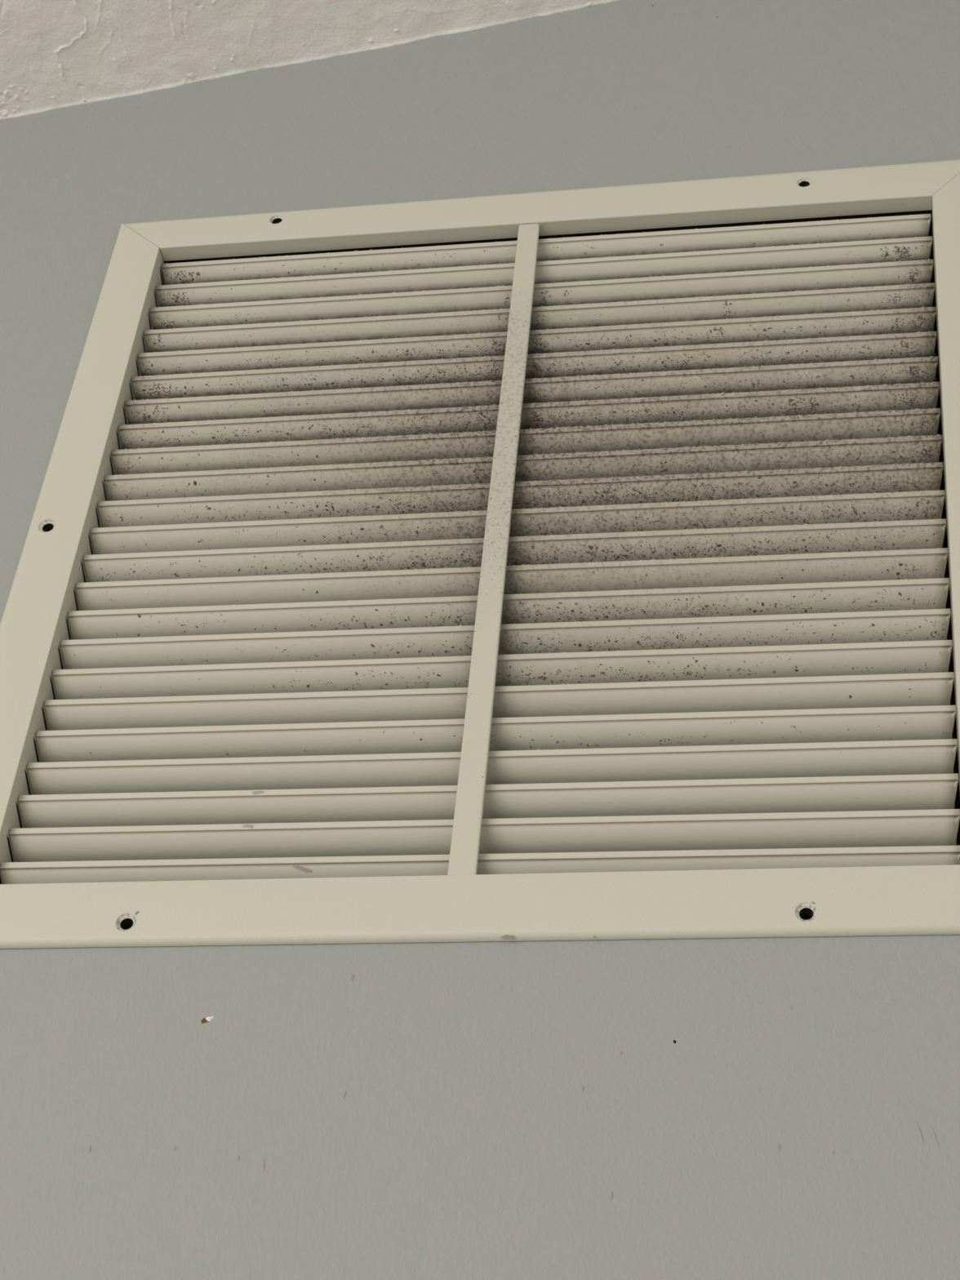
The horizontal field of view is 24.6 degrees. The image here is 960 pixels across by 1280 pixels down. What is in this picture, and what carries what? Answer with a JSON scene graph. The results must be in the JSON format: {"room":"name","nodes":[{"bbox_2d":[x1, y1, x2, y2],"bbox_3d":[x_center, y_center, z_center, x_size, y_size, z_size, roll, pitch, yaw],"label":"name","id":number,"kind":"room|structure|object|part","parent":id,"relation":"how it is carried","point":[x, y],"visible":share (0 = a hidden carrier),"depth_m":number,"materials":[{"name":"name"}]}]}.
{"room":"room interior","nodes":[
{"label":"room interior","id":0,"kind":"room"},
{"bbox_2d":[0,0,618,119],"bbox_3d":[-0.143,-1.434,0.188,4.000,0.757,3.204,-2,-40,10],"label":"ceiling","id":1,"kind":"structure","parent":0,"point":[55,54],"depth_m":1.38,"materials":[{"name":"paint"}]},
{"bbox_2d":[0,0,959,1279],"bbox_3d":[0.020,0.562,0.741,4.000,3.082,0.257,-2,-40,10],"label":"wall","id":2,"kind":"structure","parent":0,"point":[753,1108],"depth_m":0.93,"materials":[{"name":"paint"}]},
{"bbox_2d":[0,159,959,948],"bbox_3d":[0.012,-0.057,1.120,0.505,0.512,0.032,-2,-40,10],"label":"air vent","id":3,"kind":"object","parent":2,"relation":"in","point":[530,588],"visible":1,"depth_m":1.09,"materials":[{"name":"beige metal"}]},
{"bbox_3d":[-0.221,-0.049,1.155,0.033,0.506,0.024,-2,-40,10],"label":"rail","id":4,"kind":"part","parent":3,"relation":"part of","materials":[{"name":"beige metal"}]},
{"bbox_3d":[-0.006,0.108,0.988,0.436,0.013,0.024,-2,-40,10],"label":"louver blade","id":5,"kind":"part","parent":3,"relation":"part of","materials":[{"name":"metal"}]},
{"bbox_3d":[-0.012,0.119,0.960,0.499,0.035,0.010,-2,-40,10],"label":"rail","id":6,"kind":"part","parent":3,"relation":"part of","materials":[{"name":"beige metal"}]},
{"bbox_3d":[-0.004,0.093,1.000,0.436,0.013,0.024,-2,-40,10],"label":"louver blade","id":7,"kind":"part","parent":3,"relation":"part of","materials":[{"name":"metal"}]},
{"bbox_3d":[-0.003,0.079,1.013,0.436,0.013,0.024,-2,-40,10],"label":"louver blade","id":8,"kind":"part","parent":3,"relation":"part of","materials":[{"name":"metal"}]},
{"bbox_3d":[-0.001,0.064,1.025,0.437,0.013,0.024,-2,-40,10],"label":"louver blade","id":9,"kind":"part","parent":3,"relation":"part of","materials":[{"name":"metal"}]},
{"bbox_3d":[0.001,0.049,1.037,0.437,0.013,0.024,-2,-40,10],"label":"louver blade","id":10,"kind":"part","parent":3,"relation":"part of","materials":[{"name":"metal"}]},
{"bbox_3d":[0.003,0.035,1.050,0.437,0.013,0.024,-2,-40,10],"label":"louver blade","id":11,"kind":"part","parent":3,"relation":"part of","materials":[{"name":"metal"}]},
{"bbox_3d":[0.005,0.020,1.062,0.438,0.013,0.024,-2,-40,10],"label":"louver blade","id":12,"kind":"part","parent":3,"relation":"part of","materials":[{"name":"metal"}]},
{"bbox_3d":[0.006,0.005,1.074,0.438,0.013,0.024,-2,-40,10],"label":"louver blade","id":13,"kind":"part","parent":3,"relation":"part of","materials":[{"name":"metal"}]},
{"bbox_3d":[0.008,-0.010,1.087,0.438,0.013,0.024,-2,-40,10],"label":"louver blade","id":14,"kind":"part","parent":3,"relation":"part of","materials":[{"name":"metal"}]},
{"bbox_3d":[0.010,-0.025,1.099,0.439,0.013,0.024,-2,-40,10],"label":"louver blade","id":15,"kind":"part","parent":3,"relation":"part of","materials":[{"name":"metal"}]},
{"bbox_3d":[0.012,-0.039,1.111,0.439,0.013,0.024,-2,-40,10],"label":"louver blade","id":16,"kind":"part","parent":3,"relation":"part of","materials":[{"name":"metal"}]},
{"bbox_3d":[0.013,-0.054,1.123,0.439,0.013,0.024,-2,-40,10],"label":"louver blade","id":17,"kind":"part","parent":3,"relation":"part of","materials":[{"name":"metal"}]},
{"bbox_3d":[0.015,-0.069,1.136,0.439,0.013,0.024,-2,-40,10],"label":"louver blade","id":18,"kind":"part","parent":3,"relation":"part of","materials":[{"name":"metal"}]},
{"bbox_3d":[0.017,-0.083,1.148,0.440,0.013,0.024,-2,-40,10],"label":"louver blade","id":19,"kind":"part","parent":3,"relation":"part of","materials":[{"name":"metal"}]},
{"bbox_3d":[0.019,-0.098,1.160,0.440,0.013,0.024,-2,-40,10],"label":"louver blade","id":20,"kind":"part","parent":3,"relation":"part of","materials":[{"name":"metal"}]},
{"bbox_3d":[0.021,-0.113,1.173,0.441,0.013,0.024,-2,-40,10],"label":"louver blade","id":21,"kind":"part","parent":3,"relation":"part of","materials":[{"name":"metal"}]},
{"bbox_3d":[0.022,-0.128,1.185,0.441,0.013,0.024,-2,-40,10],"label":"louver blade","id":22,"kind":"part","parent":3,"relation":"part of","materials":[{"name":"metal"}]},
{"bbox_3d":[0.024,-0.142,1.197,0.441,0.013,0.024,-2,-40,10],"label":"louver blade","id":23,"kind":"part","parent":3,"relation":"part of","materials":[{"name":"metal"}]},
{"bbox_3d":[0.026,-0.157,1.210,0.442,0.013,0.024,-2,-40,10],"label":"louver blade","id":24,"kind":"part","parent":3,"relation":"part of","materials":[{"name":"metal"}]},
{"bbox_3d":[0.028,-0.172,1.222,0.442,0.013,0.024,-2,-40,10],"label":"louver blade","id":25,"kind":"part","parent":3,"relation":"part of","materials":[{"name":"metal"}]},
{"bbox_3d":[0.033,-0.247,1.265,0.501,0.033,0.010,-2,-40,10],"label":"rail","id":26,"kind":"part","parent":3,"relation":"part of","materials":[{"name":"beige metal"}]},
{"bbox_3d":[0.029,-0.187,1.234,0.442,0.013,0.024,-2,-40,10],"label":"louver blade","id":27,"kind":"part","parent":3,"relation":"part of","materials":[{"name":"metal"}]},
{"bbox_3d":[0.031,-0.201,1.246,0.442,0.013,0.024,-2,-40,10],"label":"louver blade","id":28,"kind":"part","parent":3,"relation":"part of","materials":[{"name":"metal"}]},
{"bbox_3d":[0.033,-0.216,1.259,0.442,0.013,0.024,-2,-40,10],"label":"louver blade","id":29,"kind":"part","parent":3,"relation":"part of","materials":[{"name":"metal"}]},
{"bbox_3d":[0.243,-0.068,1.078,0.035,0.510,0.024,-2,-40,10],"label":"rail","id":30,"kind":"part","parent":3,"relation":"part of","materials":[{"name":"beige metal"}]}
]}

